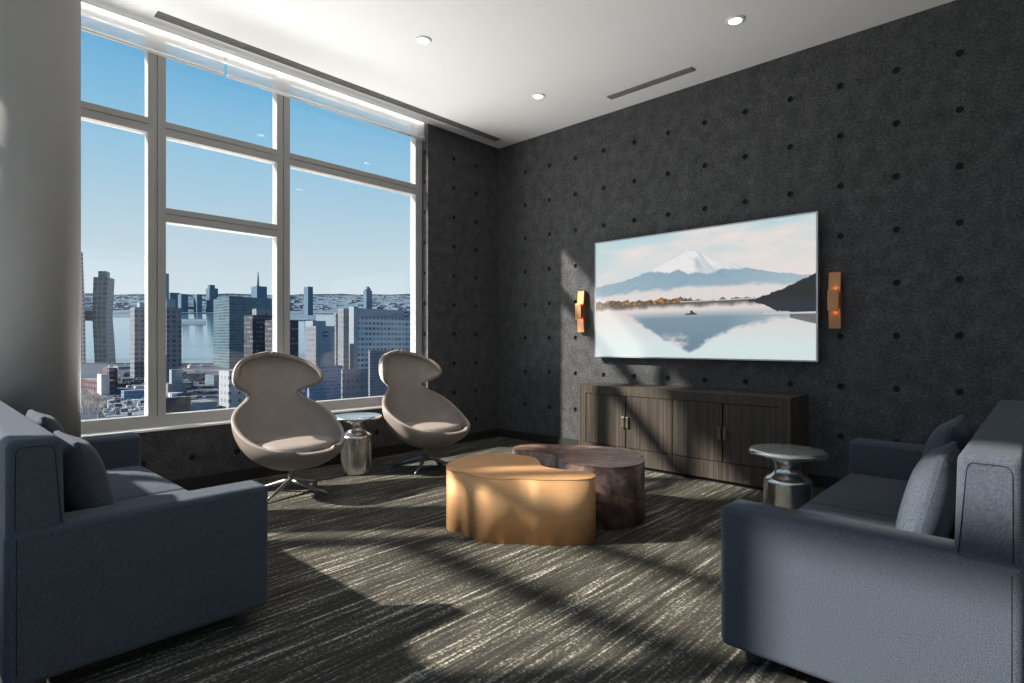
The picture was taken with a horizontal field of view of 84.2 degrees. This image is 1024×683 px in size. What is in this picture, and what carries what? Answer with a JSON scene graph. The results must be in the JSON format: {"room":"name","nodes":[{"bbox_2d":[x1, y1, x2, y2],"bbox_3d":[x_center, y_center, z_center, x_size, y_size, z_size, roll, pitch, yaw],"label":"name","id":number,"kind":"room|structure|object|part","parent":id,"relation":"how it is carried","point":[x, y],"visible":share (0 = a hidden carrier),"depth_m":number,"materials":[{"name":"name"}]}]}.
{"room":"living room","nodes":[
{"label":"living room","id":0,"kind":"room"},
{"bbox_2d":[136,122,498,480],"bbox_3d":[-2.142,-0.683,5.236,0.200,3.767,5.610,0,0,43],"label":"wall","id":1,"kind":"structure","parent":0,"point":[460,174],"depth_m":6.62,"materials":[{"name":"concrete"}]},
{"bbox_2d":[81,2,421,437],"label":"window","id":2,"kind":"structure","parent":1,"relation":"in","point":[155,128],"depth_m":4.81,"materials":[{"name":"paint"}]},
{"bbox_2d":[81,26,224,75],"bbox_3d":[-3.176,-2.419,4.066,0.044,0.316,2.108,0,0,43],"label":"roller shade","id":3,"kind":"object","parent":2,"relation":"attached to","point":[88,30],"visible":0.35,"depth_m":4.43,"materials":[{"name":"white fabric"}]},
{"bbox_3d":[-2.564,0.689,4.724,0.140,0.016,4.615,0,0,43],"label":"sill","id":4,"kind":"part","parent":2,"relation":"part of","materials":[{"name":"white paint"}]},
{"bbox_2d":[226,74,424,140],"bbox_3d":[-1.715,-2.419,5.625,0.044,0.316,2.118,0,0,43],"label":"roller shade","id":5,"kind":"object","parent":2,"relation":"attached to","point":[227,75],"visible":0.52,"depth_m":5.46,"materials":[{"name":"white fabric"}]},
{"bbox_2d":[171,428,498,489],"bbox_3d":[-2.075,1.151,5.150,0.014,0.098,5.576,0,0,43],"label":"baseboard","id":6,"kind":"structure","parent":1,"relation":"attached to","point":[191,483],"depth_m":5.01,"materials":[{"name":"black rubber"}]},
{"bbox_2d":[0,436,829,682],"bbox_3d":[1.277,1.260,2.018,9.210,0.120,5.590,0,0,43],"label":"floor","id":7,"kind":"structure","parent":0,"point":[368,581],"depth_m":2.62,"materials":[{"name":"carpet"}]},
{"bbox_2d":[0,0,80,437],"bbox_3d":[-3.107,-0.624,3.658,0.520,3.647,0.520,0,0,43],"label":"column","id":8,"kind":"structure","parent":7,"relation":"on","point":[40,40],"depth_m":3.49,"materials":[{"name":"paint"}]},
{"bbox_2d":[0,401,267,682],"bbox_3d":[-2.087,0.760,2.827,2.087,0.880,0.850,0,0,43],"label":"sofa","id":9,"kind":"object","parent":7,"relation":"on","point":[79,588],"visible":0.98,"depth_m":2.03,"materials":[{"name":"blue fabric"}]},
{"bbox_3d":[-2.318,0.710,2.580,2.073,0.780,0.165,0,0,43],"label":"backrest","id":10,"kind":"part","parent":9,"relation":"part of","materials":[{"name":"blue fabric"}]},
{"bbox_2d":[26,409,65,433],"bbox_3d":[-2.260,0.545,2.770,0.410,0.437,0.254,0,0,43],"label":"throw pillow","id":11,"kind":"object","parent":9,"relation":"on","point":[48,422],"visible":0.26,"depth_m":2.65,"materials":[{"name":"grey fabric"}]},
{"bbox_2d":[53,430,114,512],"bbox_3d":[-1.720,0.572,2.264,0.410,0.437,0.254,0,0,43],"label":"throw pillow","id":12,"kind":"object","parent":9,"relation":"on","point":[86,483],"visible":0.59,"depth_m":2.12,"materials":[{"name":"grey fabric"}]},
{"bbox_3d":[-2.787,0.871,3.483,0.165,0.518,0.850,0,0,43],"label":"arm","id":13,"kind":"part","parent":9,"relation":"part of","materials":[{"name":"blue fabric"}]},
{"bbox_2d":[106,465,183,500],"bbox_3d":[-2.357,0.866,3.180,0.872,0.159,0.695,0,0,43],"label":"seat cushion","id":14,"kind":"object","parent":9,"relation":"on","point":[126,481],"depth_m":3.18,"materials":[{"name":"blue fabric"}]},
{"bbox_2d":[115,489,187,503],"bbox_3d":[-1.717,0.866,2.580,0.872,0.159,0.695,0,0,43],"label":"seat cushion","id":15,"kind":"object","parent":9,"relation":"on","point":[150,495],"depth_m":2.95,"materials":[{"name":"blue fabric"}]},
{"bbox_3d":[-1.170,1.155,2.427,0.064,0.090,0.064,0,0,43],"label":"leg","id":16,"kind":"part","parent":9,"relation":"part of","materials":[{"name":"black"}]},
{"bbox_2d":[231,351,344,500],"bbox_3d":[-1.774,0.640,4.521,0.877,1.118,0.845,0,0,43],"label":"lounge chair","id":17,"kind":"object","parent":7,"relation":"on","point":[275,426],"visible":1,"depth_m":4.64,"materials":[{"name":"beige leather"}]},
{"bbox_3d":[-1.919,1.143,4.541,0.335,0.112,0.038,0,0,12],"label":"leg","id":18,"kind":"part","parent":17,"relation":"part of","materials":[{"name":"metal"}]},
{"bbox_3d":[-1.793,1.143,4.344,0.038,0.112,0.335,0,0,12],"label":"leg","id":19,"kind":"part","parent":17,"relation":"part of","materials":[{"name":"metal"}]},
{"bbox_3d":[-1.757,1.050,4.505,0.044,0.150,0.044,0,0,43],"label":"stem","id":20,"kind":"part","parent":17,"relation":"part of","materials":[{"name":"metal"}]},
{"bbox_2d":[256,434,334,452],"bbox_3d":[-1.685,0.800,4.438,0.522,0.078,0.606,0,0,43],"label":"seat cushion","id":21,"kind":"object","parent":17,"relation":"on","point":[306,443],"depth_m":4.31,"materials":[{"name":"beige leather"}]},
{"bbox_3d":[-1.722,1.143,4.667,0.038,0.112,0.335,0,0,12],"label":"leg","id":22,"kind":"part","parent":17,"relation":"part of","materials":[{"name":"metal"}]},
{"bbox_3d":[-1.596,1.143,4.470,0.335,0.112,0.038,0,0,12],"label":"leg","id":23,"kind":"part","parent":17,"relation":"part of","materials":[{"name":"metal"}]},
{"bbox_2d":[335,412,381,475],"bbox_3d":[-1.422,0.937,5.192,0.453,0.526,0.453,0,0,43],"label":"side table","id":24,"kind":"object","parent":7,"relation":"on","point":[356,452],"visible":0.91,"depth_m":5.08,"materials":[{"name":"silver metal"}]},
{"bbox_2d":[378,350,469,474],"bbox_3d":[-0.838,0.640,5.424,0.877,1.118,0.845,0,0,39],"label":"lounge chair","id":25,"kind":"object","parent":7,"relation":"on","point":[417,415],"visible":1,"depth_m":5.55,"materials":[{"name":"leather"}]},
{"bbox_3d":[-0.984,1.143,5.434,0.335,0.112,0.038,0,0,8],"label":"leg","id":26,"kind":"part","parent":25,"relation":"part of","materials":[{"name":"metal"}]},
{"bbox_3d":[-0.845,1.143,5.246,0.038,0.112,0.335,0,0,8],"label":"leg","id":27,"kind":"part","parent":25,"relation":"part of","materials":[{"name":"metal"}]},
{"bbox_3d":[-0.821,1.050,5.410,0.044,0.150,0.044,0,0,39],"label":"stem","id":28,"kind":"part","parent":25,"relation":"part of","materials":[{"name":"metal"}]},
{"bbox_2d":[406,419,462,432],"bbox_3d":[-0.744,0.800,5.347,0.522,0.078,0.606,0,0,39],"label":"seat cushion","id":29,"kind":"object","parent":25,"relation":"on","point":[430,425],"depth_m":5.22,"materials":[{"name":"beige leather"}]},
{"bbox_3d":[-0.657,1.143,5.385,0.335,0.112,0.038,0,0,8],"label":"leg","id":30,"kind":"part","parent":25,"relation":"part of","materials":[{"name":"metal"}]},
{"bbox_2d":[446,454,595,545],"bbox_3d":[0.031,1.006,3.639,1.015,0.388,0.662,0,0,43],"label":"coffee table","id":31,"kind":"object","parent":7,"relation":"on","point":[491,498],"visible":1,"depth_m":3.36,"materials":[{"name":"gold metal"}]},
{"bbox_2d":[512,444,644,529],"bbox_3d":[0.481,1.001,4.087,1.028,0.398,0.668,0,0,43],"label":"coffee table","id":32,"kind":"object","parent":7,"relation":"on","point":[620,473],"visible":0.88,"depth_m":3.70,"materials":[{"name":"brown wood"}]},
{"bbox_2d":[579,382,808,490],"bbox_3d":[1.571,0.819,5.241,2.021,0.763,0.482,0,0,43],"label":"credenza","id":33,"kind":"object","parent":7,"relation":"on","point":[706,434],"visible":0.96,"depth_m":4.93,"materials":[{"name":"brown wood"}]},
{"bbox_3d":[0.921,0.765,5.564,0.450,0.486,0.026,0,0,43],"label":"door","id":34,"kind":"part","parent":33,"relation":"part of","materials":[{"name":"brown wood"}]},
{"bbox_3d":[1.058,0.769,5.406,0.030,0.102,0.022,0,0,43],"label":"handle","id":35,"kind":"part","parent":33,"relation":"part of","materials":[{"name":"grey metal"}]},
{"bbox_3d":[1.092,0.769,5.374,0.030,0.102,0.022,0,0,43],"label":"handle","id":36,"kind":"part","parent":33,"relation":"part of","materials":[{"name":"grey metal"}]},
{"bbox_3d":[1.260,0.765,5.247,0.452,0.486,0.026,0,0,43],"label":"door","id":37,"kind":"part","parent":33,"relation":"part of","materials":[{"name":"brown wood"}]},
{"bbox_3d":[1.607,0.765,4.922,0.446,0.486,0.026,0,0,43],"label":"door","id":38,"kind":"part","parent":33,"relation":"part of","materials":[{"name":"brown wood"}]},
{"bbox_3d":[1.743,0.769,4.764,0.030,0.102,0.022,0,0,43],"label":"handle","id":39,"kind":"part","parent":33,"relation":"part of","materials":[{"name":"grey metal"}]},
{"bbox_3d":[1.776,0.769,4.733,0.030,0.102,0.022,0,0,43],"label":"handle","id":40,"kind":"part","parent":33,"relation":"part of","materials":[{"name":"grey metal"}]},
{"bbox_3d":[1.941,0.765,4.608,0.443,0.486,0.026,0,0,43],"label":"door","id":41,"kind":"part","parent":33,"relation":"part of","materials":[{"name":"brown wood"}]},
{"bbox_2d":[748,443,828,509],"bbox_3d":[1.720,0.937,3.536,0.453,0.526,0.453,0,0,43],"label":"side table","id":42,"kind":"object","parent":7,"relation":"on","point":[786,486],"visible":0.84,"depth_m":3.44,"materials":[{"name":"silver metal"}]},
{"bbox_2d":[721,400,1023,682],"bbox_3d":[1.795,0.760,2.585,0.850,0.880,2.087,0,0,43],"label":"sofa","id":43,"kind":"object","parent":7,"relation":"on","point":[828,588],"visible":0.9,"depth_m":1.81,"materials":[{"name":"blue fabric"}]},
{"bbox_3d":[0.906,1.155,2.126,0.064,0.090,0.064,0,0,43],"label":"leg","id":44,"kind":"part","parent":43,"relation":"part of","materials":[{"name":"black"}]},
{"bbox_3d":[1.138,0.871,1.885,0.850,0.518,0.165,0,0,43],"label":"arm","id":45,"kind":"part","parent":43,"relation":"part of","materials":[{"name":"blue fabric"}]},
{"bbox_2d":[797,503,954,539],"bbox_3d":[1.442,0.866,2.314,0.695,0.159,0.872,0,0,43],"label":"seat cushion","id":46,"kind":"object","parent":43,"relation":"on","point":[879,519],"depth_m":2.60,"materials":[{"name":"blue fabric"}]},
{"bbox_2d":[808,473,954,528],"bbox_3d":[2.042,0.866,2.955,0.695,0.159,0.872,0,0,43],"label":"seat cushion","id":47,"kind":"object","parent":43,"relation":"on","point":[881,494],"depth_m":2.94,"materials":[{"name":"blue fabric"}]},
{"bbox_3d":[2.451,0.871,3.285,0.850,0.518,0.165,0,0,43],"label":"arm","id":48,"kind":"part","parent":43,"relation":"part of","materials":[{"name":"blue fabric"}]},
{"bbox_2d":[895,441,960,537],"bbox_3d":[1.534,0.585,2.072,0.254,0.437,0.410,0,0,43],"label":"throw pillow","id":49,"kind":"object","parent":43,"relation":"on","point":[928,503],"visible":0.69,"depth_m":1.93,"materials":[{"name":"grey fabric"}]},
{"bbox_2d":[921,415,972,458],"bbox_3d":[1.827,0.555,2.400,0.245,0.482,0.460,0,0,43],"label":"throw pillow","id":50,"kind":"object","parent":43,"relation":"on","point":[957,429],"visible":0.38,"depth_m":2.26,"materials":[{"name":"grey fabric"}]},
{"bbox_3d":[2.042,0.710,2.354,0.165,0.780,2.073,0,0,43],"label":"backrest","id":51,"kind":"part","parent":43,"relation":"part of","materials":[{"name":"blue fabric"}]},
{"bbox_2d":[81,0,954,148],"bbox_3d":[1.013,-2.572,2.095,9.700,0.250,6.340,0,0,43],"label":"ceiling","id":52,"kind":"structure","parent":0,"point":[483,63],"depth_m":4.61,"materials":[{"name":"paint"}]},
{"bbox_2d":[154,11,500,141],"bbox_3d":[-1.410,-2.442,5.554,0.090,0.010,3.635,0,0,43],"label":"ceiling vent","id":53,"kind":"object","parent":52,"relation":"in","point":[160,15],"visible":1,"depth_m":5.09,"materials":[{"name":"metal"}]},
{"bbox_2d":[414,35,431,44],"bbox_3d":[-0.723,-2.441,4.602,0.140,0.012,0.140,0,0,43],"label":"recessed light","id":54,"kind":"object","parent":52,"relation":"in","point":[421,40],"visible":1,"depth_m":4.59,"materials":[{"name":"white"}]},
{"bbox_2d":[531,93,544,99],"bbox_3d":[0.259,-2.441,5.651,0.140,0.012,0.140,0,0,43],"label":"recessed light","id":55,"kind":"object","parent":52,"relation":"in","point":[537,96],"visible":1,"depth_m":5.65,"materials":[{"name":"white"}]},
{"bbox_2d":[607,67,695,99],"bbox_3d":[1.301,-2.442,5.381,0.895,0.010,0.080,0,0,43],"label":"ceiling vent","id":56,"kind":"object","parent":52,"relation":"in","point":[690,69],"visible":1,"depth_m":5.35,"materials":[{"name":"grey metal"}]},
{"bbox_2d":[725,15,744,25],"bbox_3d":[1.698,-2.441,4.316,0.140,0.012,0.140,0,0,43],"label":"recessed light","id":57,"kind":"object","parent":52,"relation":"in","point":[734,20],"visible":1,"depth_m":4.31,"materials":[{"name":"white"}]},
{"bbox_2d":[499,0,1023,478],"bbox_3d":[3.095,-0.724,4.316,9.700,3.847,0.250,0,0,43],"label":"wall","id":58,"kind":"structure","parent":0,"point":[905,135],"depth_m":4.57,"materials":[{"name":"concrete"}]},
{"bbox_2d":[575,291,586,331],"bbox_3d":[0.759,-0.330,6.262,0.084,0.452,0.105,0,0,43],"label":"wall sconce","id":59,"kind":"object","parent":58,"relation":"attached to","point":[581,306],"visible":1,"depth_m":6.25,"materials":[{"name":"brown metal"}]},
{"bbox_2d":[499,428,841,488],"bbox_3d":[3.187,1.151,4.049,9.200,0.098,0.014,0,0,43],"label":"baseboard","id":60,"kind":"structure","parent":58,"relation":"attached to","point":[819,481],"depth_m":6.57,"materials":[{"name":"black rubber"}]},
{"bbox_2d":[595,211,819,361],"bbox_3d":[1.714,-0.447,5.380,2.183,1.227,0.083,0,0,43],"label":"television","id":61,"kind":"object","parent":58,"relation":"attached to","point":[746,290],"visible":1,"depth_m":5.19,"materials":[{"name":"multicoloured glass"}]},
{"bbox_2d":[827,272,841,328],"bbox_3d":[2.588,-0.330,4.548,0.084,0.452,0.105,0,0,43],"label":"wall sconce","id":62,"kind":"object","parent":58,"relation":"attached to","point":[834,294],"visible":1,"depth_m":4.53,"materials":[{"name":"brown metal"}]},
{"label":"outside","id":63,"kind":"structure","parent":0,"visible":0},
{"bbox_2d":[81,363,304,419],"bbox_3d":[-105.889,22.900,313.603,557.580,22.230,477.563,0,0,43],"label":"ground","id":64,"kind":"structure","parent":63,"point":[88,370],"depth_m":247.93,"materials":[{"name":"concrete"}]},
{"bbox_2d":[81,398,89,413],"bbox_3d":[-142.228,21.370,188.092,3.635,5.511,4.839,0,0,0],"label":"bare tree","id":65,"kind":"object","parent":64,"relation":"on","point":[82,400],"visible":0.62,"depth_m":187.93,"materials":[{"name":"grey plant"}]},
{"bbox_2d":[81,252,91,361],"bbox_3d":[-253.273,-15.714,334.952,24.081,71.587,14.237,0,0,43],"label":"tower","id":66,"kind":"structure","parent":64,"relation":"on","point":[85,315],"depth_m":325.98,"materials":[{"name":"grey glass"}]},
{"bbox_2d":[81,389,91,400],"bbox_3d":[-154.095,19.917,204.944,3.635,5.511,4.839,0,0,43],"label":"bare tree","id":67,"kind":"object","parent":64,"relation":"on","point":[87,393],"visible":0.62,"depth_m":204.79,"materials":[{"name":"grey plant"}]},
{"bbox_2d":[83,400,97,415],"bbox_3d":[-137.029,21.712,184.039,4.839,5.511,3.635,0,0,15],"label":"bare tree","id":68,"kind":"object","parent":64,"relation":"on","point":[89,403],"visible":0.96,"depth_m":183.84,"materials":[{"name":"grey plant"}]},
{"bbox_2d":[88,391,98,405],"bbox_3d":[-147.760,20.207,199.909,3.816,5.787,5.081,0,0,-31],"label":"bare tree","id":69,"kind":"object","parent":64,"relation":"on","point":[91,396],"visible":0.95,"depth_m":199.53,"materials":[{"name":"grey plant"}]},
{"bbox_2d":[91,404,104,417],"bbox_3d":[-132.940,22.297,181.940,3.090,4.684,4.113,0,0,31],"label":"bare tree","id":70,"kind":"object","parent":64,"relation":"on","point":[101,406],"visible":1,"depth_m":181.88,"materials":[{"name":"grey plant"}]},
{"bbox_2d":[81,378,115,392],"bbox_3d":[-171.351,19.219,234.086,24.473,7.088,8.294,0,0,43],"label":"building","id":71,"kind":"structure","parent":64,"relation":"on","point":[86,383],"depth_m":230.14,"materials":[{"name":"brick"}]},
{"bbox_2d":[93,394,104,406],"bbox_3d":[-143.790,20.791,198.009,4.355,4.960,3.271,0,0,-16],"label":"bare tree","id":72,"kind":"object","parent":64,"relation":"on","point":[99,398],"visible":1,"depth_m":197.81,"materials":[{"name":"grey plant"}]},
{"bbox_2d":[97,374,108,394],"bbox_3d":[-162.472,17.970,225.380,7.000,10.098,2.704,0,0,43],"label":"building","id":73,"kind":"structure","parent":64,"relation":"on","point":[102,379],"depth_m":223.00,"materials":[{"name":"white concrete"}]},
{"bbox_2d":[92,271,115,360],"bbox_3d":[-241.919,-10.622,336.476,18.931,61.402,12.745,0,0,43],"label":"tower","id":74,"kind":"structure","parent":64,"relation":"on","point":[103,285],"depth_m":329.98,"materials":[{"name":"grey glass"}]},
{"bbox_2d":[102,367,116,386],"bbox_3d":[-173.928,16.348,245.204,12.000,10.263,3.020,0,0,43],"label":"building","id":75,"kind":"structure","parent":64,"relation":"on","point":[112,371],"depth_m":241.65,"materials":[{"name":"brick"}]},
{"bbox_2d":[113,366,129,369],"bbox_3d":[-205.007,14.872,304.037,10.000,3.641,12.658,0,0,43],"label":"building","id":76,"kind":"structure","parent":64,"relation":"on","point":[117,367],"depth_m":298.11,"materials":[{"name":"blue"}]},
{"bbox_2d":[103,397,144,417],"bbox_3d":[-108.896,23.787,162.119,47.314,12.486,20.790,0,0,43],"label":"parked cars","id":77,"kind":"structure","parent":64,"relation":"on","point":[115,408],"depth_m":155.45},
{"bbox_2d":[121,389,144,399],"bbox_3d":[-139.698,21.186,210.441,4.222,6.403,8.217,0,0,43],"label":"building","id":78,"kind":"structure","parent":64,"relation":"on","point":[138,393],"depth_m":208.37,"materials":[{"name":"blue glass"}]},
{"bbox_2d":[130,302,144,379],"bbox_3d":[-175.192,0.673,266.993,8.000,37.851,6.190,0,0,43],"label":"building","id":79,"kind":"structure","parent":64,"relation":"on","point":[137,314],"depth_m":263.73,"materials":[{"name":"stone"}]},
{"bbox_2d":[108,363,212,399],"bbox_3d":[-161.168,17.423,265.378,146.649,10.877,61.160,0,0,43],"label":"buildings","id":80,"kind":"structure","parent":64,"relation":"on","point":[129,382],"depth_m":252.39,"materials":[{"name":"light gray painted metal"}]},
{"bbox_2d":[166,299,180,381],"bbox_3d":[-157.911,0.429,261.536,12.626,39.536,6.082,0,0,43],"label":"building","id":81,"kind":"structure","parent":64,"relation":"on","point":[173,314],"depth_m":257.37,"materials":[{"name":"stone"}]},
{"bbox_3d":[-158.713,-17.315,261.787,7.828,4.048,3.771,0,0,43],"label":"crown","id":82,"kind":"part","parent":81,"relation":"part of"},
{"bbox_2d":[166,369,186,395],"bbox_3d":[-133.014,17.124,224.152,5.006,12.132,6.690,0,0,43],"label":"building","id":83,"kind":"structure","parent":64,"relation":"on","point":[175,384],"depth_m":222.68,"materials":[{"name":"concrete"}]},
{"bbox_2d":[166,396,190,412],"bbox_3d":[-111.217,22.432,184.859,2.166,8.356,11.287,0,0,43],"label":"building","id":84,"kind":"structure","parent":64,"relation":"on","point":[173,404],"depth_m":185.28,"materials":[{"name":"brick"}]},
{"bbox_2d":[183,370,218,370],"bbox_3d":[-157.587,19.600,296.500,48.242,9.700,46.007,0,0,43],"label":"deck","id":85,"kind":"object","parent":64,"relation":"on","point":[183,370],"visible":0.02,"depth_m":291.99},
{"bbox_2d":[189,399,216,410],"bbox_3d":[-106.097,23.136,192.289,10.000,5.922,7.866,0,0,43],"label":"building","id":86,"kind":"structure","parent":64,"relation":"on","point":[203,404],"depth_m":189.12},
{"bbox_2d":[205,373,218,386],"bbox_3d":[-125.491,17.830,248.439,10.598,7.300,13.200,0,0,43],"label":"building","id":87,"kind":"structure","parent":64,"relation":"on","point":[212,380],"depth_m":241.95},
{"bbox_2d":[213,296,246,368],"bbox_3d":[-154.702,-4.047,311.065,22.612,40.794,9.138,0,0,43],"label":"building","id":88,"kind":"structure","parent":64,"relation":"on","point":[229,312],"depth_m":304.21,"materials":[{"name":"teal glass"}]},
{"bbox_2d":[217,296,243,298],"bbox_3d":[-154.702,-23.915,311.065,18.090,1.058,7.311,0,0,43],"label":"roof","id":89,"kind":"object","parent":88,"relation":"on","point":[224,297],"depth_m":305.93,"materials":[{"name":"grey concrete"}]},
{"bbox_2d":[219,370,246,408],"bbox_3d":[-94.321,17.820,197.057,8.904,15.870,10.998,0,0,43],"label":"building","id":90,"kind":"structure","parent":64,"relation":"on","point":[229,396],"depth_m":192.10,"materials":[{"name":"white concrete"}]},
{"bbox_2d":[244,309,272,356],"bbox_3d":[-97.113,5.457,222.170,7.929,36.320,12.223,0,0,43],"label":"building","id":91,"kind":"structure","parent":64,"relation":"on","point":[254,324],"depth_m":217.47,"materials":[{"name":"concrete"}]},
{"bbox_2d":[265,320,297,356],"bbox_3d":[-85.841,8.259,211.378,10.000,32.427,8.110,0,0,43],"label":"building","id":92,"kind":"structure","parent":64,"relation":"on","point":[268,323],"depth_m":209.80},
{"bbox_2d":[305,321,334,365],"bbox_3d":[-81.516,6.602,241.023,9.461,30.611,8.406,0,0,43],"label":"building","id":93,"kind":"structure","parent":64,"relation":"on","point":[319,337],"depth_m":238.20,"materials":[{"name":"concrete"}]},
{"bbox_2d":[305,359,342,400],"bbox_3d":[-69.831,15.581,211.006,3.013,17.784,13.639,0,0,43],"label":"building","id":94,"kind":"structure","parent":64,"relation":"on","point":[329,388],"depth_m":210.57,"materials":[{"name":"blue glass"}]},
{"bbox_2d":[334,313,337,364],"bbox_3d":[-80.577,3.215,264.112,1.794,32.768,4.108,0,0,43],"label":"building","id":95,"kind":"structure","parent":64,"relation":"on","point":[335,314],"depth_m":262.31,"materials":[{"name":"concrete"}]},
{"bbox_2d":[338,308,348,368],"bbox_3d":[-74.806,2.849,255.527,4.702,35.210,5.260,0,0,43],"label":"building","id":96,"kind":"structure","parent":64,"relation":"on","point":[343,313],"depth_m":253.19,"materials":[{"name":"concrete"}]},
{"bbox_2d":[349,307,357,368],"bbox_3d":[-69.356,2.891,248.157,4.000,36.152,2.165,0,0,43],"label":"building","id":97,"kind":"structure","parent":64,"relation":"on","point":[353,311],"depth_m":246.96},
{"bbox_2d":[341,368,367,398],"bbox_3d":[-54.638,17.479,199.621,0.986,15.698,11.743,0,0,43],"label":"building","id":98,"kind":"structure","parent":64,"relation":"on","point":[354,382],"depth_m":198.39,"materials":[{"name":"concrete"}]},
{"bbox_2d":[358,308,410,368],"bbox_3d":[-57.275,2.948,271.926,14.870,35.355,47.133,0,0,43],"label":"building","id":99,"kind":"structure","parent":64,"relation":"on","point":[378,329],"depth_m":259.26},
{"bbox_2d":[368,350,410,396],"bbox_3d":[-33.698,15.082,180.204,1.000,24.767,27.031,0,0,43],"label":"building","id":100,"kind":"structure","parent":64,"relation":"on","point":[376,386],"depth_m":171.40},
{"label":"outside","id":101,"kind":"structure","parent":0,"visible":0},
{"bbox_2d":[84,295,410,312],"bbox_3d":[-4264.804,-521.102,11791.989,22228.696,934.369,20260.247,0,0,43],"label":"shore","id":102,"kind":"structure","parent":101,"point":[345,298],"depth_m":2316.67,"materials":[{"name":"blue"}]},
{"bbox_2d":[169,293,179,307],"bbox_3d":[-694.391,-77.854,1163.835,20.000,43.058,19.179,0,0,43],"label":"tower","id":103,"kind":"structure","parent":102,"relation":"on","point":[171,295],"depth_m":1157.38,"materials":[{"name":"blue glass"}]},
{"bbox_2d":[178,294,187,311],"bbox_3d":[-656.557,-73.991,1131.289,20.000,40.462,12.203,0,0,43],"label":"tower","id":104,"kind":"structure","parent":102,"relation":"on","point":[182,298],"depth_m":1124.24,"materials":[{"name":"blue glass"}]},
{"bbox_2d":[194,294,201,312],"bbox_3d":[-626.400,-73.596,1130.165,20.000,39.672,9.122,0,0,43],"label":"tower","id":105,"kind":"structure","parent":102,"relation":"on","point":[197,297],"depth_m":1123.42,"materials":[{"name":"blue glass"}]},
{"bbox_2d":[206,285,217,311],"bbox_3d":[-604.710,-84.106,1142.656,20.000,58.983,15.949,0,0,43],"label":"tower","id":106,"kind":"structure","parent":102,"relation":"on","point":[211,291],"depth_m":1134.86,"materials":[{"name":"blue glass"}]},
{"bbox_2d":[84,295,410,310],"bbox_3d":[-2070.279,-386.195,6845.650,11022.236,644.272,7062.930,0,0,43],"label":"blocks","id":107,"kind":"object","parent":102,"relation":"on","point":[88,300],"visible":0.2,"depth_m":2206.00,"materials":[{"name":"concrete"}]},
{"bbox_2d":[84,293,410,294],"bbox_3d":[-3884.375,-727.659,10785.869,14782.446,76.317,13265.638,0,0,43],"label":"hills","id":108,"kind":"structure","parent":102,"relation":"on","point":[84,293],"depth_m":8883.94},
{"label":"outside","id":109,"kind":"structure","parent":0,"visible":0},
{"bbox_2d":[81,313,333,362],"bbox_3d":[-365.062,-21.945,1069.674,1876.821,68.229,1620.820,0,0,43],"label":"river","id":110,"kind":"structure","parent":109,"point":[196,340],"depth_m":484.36,"materials":[{"name":"blue liquid"}]},
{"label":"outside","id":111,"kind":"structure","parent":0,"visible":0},
{"bbox_2d":[251,273,266,297],"bbox_3d":[-362.257,-62.853,811.990,20.000,72.907,14.122,0,0,43],"label":"tower","id":112,"kind":"structure","parent":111,"point":[257,291],"depth_m":805.23,"materials":[{"name":"blue glass"}]},
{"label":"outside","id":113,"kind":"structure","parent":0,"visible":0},
{"bbox_2d":[363,286,371,308],"bbox_3d":[-230.751,-61.451,906.966,10.659,53.002,10.659,0,0,43],"label":"tower","id":114,"kind":"structure","parent":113,"point":[367,293],"depth_m":903.79,"materials":[{"name":"blue glass"}]},
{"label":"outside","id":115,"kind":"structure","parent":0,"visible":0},
{"bbox_2d":[244,297,272,315],"bbox_3d":[-162.629,-7.348,357.655,14.000,39.701,21.566,0,0,43],"label":"building","id":116,"kind":"structure","parent":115,"point":[252,303],"depth_m":352.72,"materials":[{"name":"blue glass"}]},
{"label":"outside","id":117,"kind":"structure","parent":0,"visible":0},
{"bbox_2d":[290,313,315,320],"bbox_3d":[-355.812,-42.680,963.942,339.884,27.360,184.875,0,0,43],"label":"shore","id":118,"kind":"structure","parent":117,"point":[293,316],"depth_m":912.66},
{"bbox_2d":[304,287,312,314],"bbox_3d":[-362.227,-70.251,1008.714,15.477,53.502,9.382,0,0,43],"label":"tower","id":119,"kind":"structure","parent":118,"relation":"on","point":[308,291],"depth_m":1003.83,"materials":[{"name":"blue glass"}]},
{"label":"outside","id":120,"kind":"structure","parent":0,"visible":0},
{"bbox_2d":[113,313,129,316],"bbox_3d":[-691.108,-48.238,1033.359,355.233,16.245,174.723,0,0,43],"label":"water","id":121,"kind":"structure","parent":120,"point":[114,314],"depth_m":1016.92,"materials":[{"name":"blue liquid"}]},
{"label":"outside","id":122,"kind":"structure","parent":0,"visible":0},
{"bbox_2d":[181,319,205,324],"bbox_3d":[-438.955,-27.290,781.830,201.189,13.680,79.654,0,0,43],"label":"river","id":123,"kind":"structure","parent":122,"point":[183,321],"depth_m":771.19,"materials":[{"name":"blue liquid"}]},
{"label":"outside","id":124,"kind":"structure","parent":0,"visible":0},
{"bbox_2d":[166,273,168,298],"bbox_3d":[-261.118,-22.325,424.656,8.000,56.831,5.267,0,0,43],"label":"building","id":125,"kind":"structure","parent":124,"point":[167,275],"depth_m":423.08,"materials":[{"name":"blue glass"}]}
]}

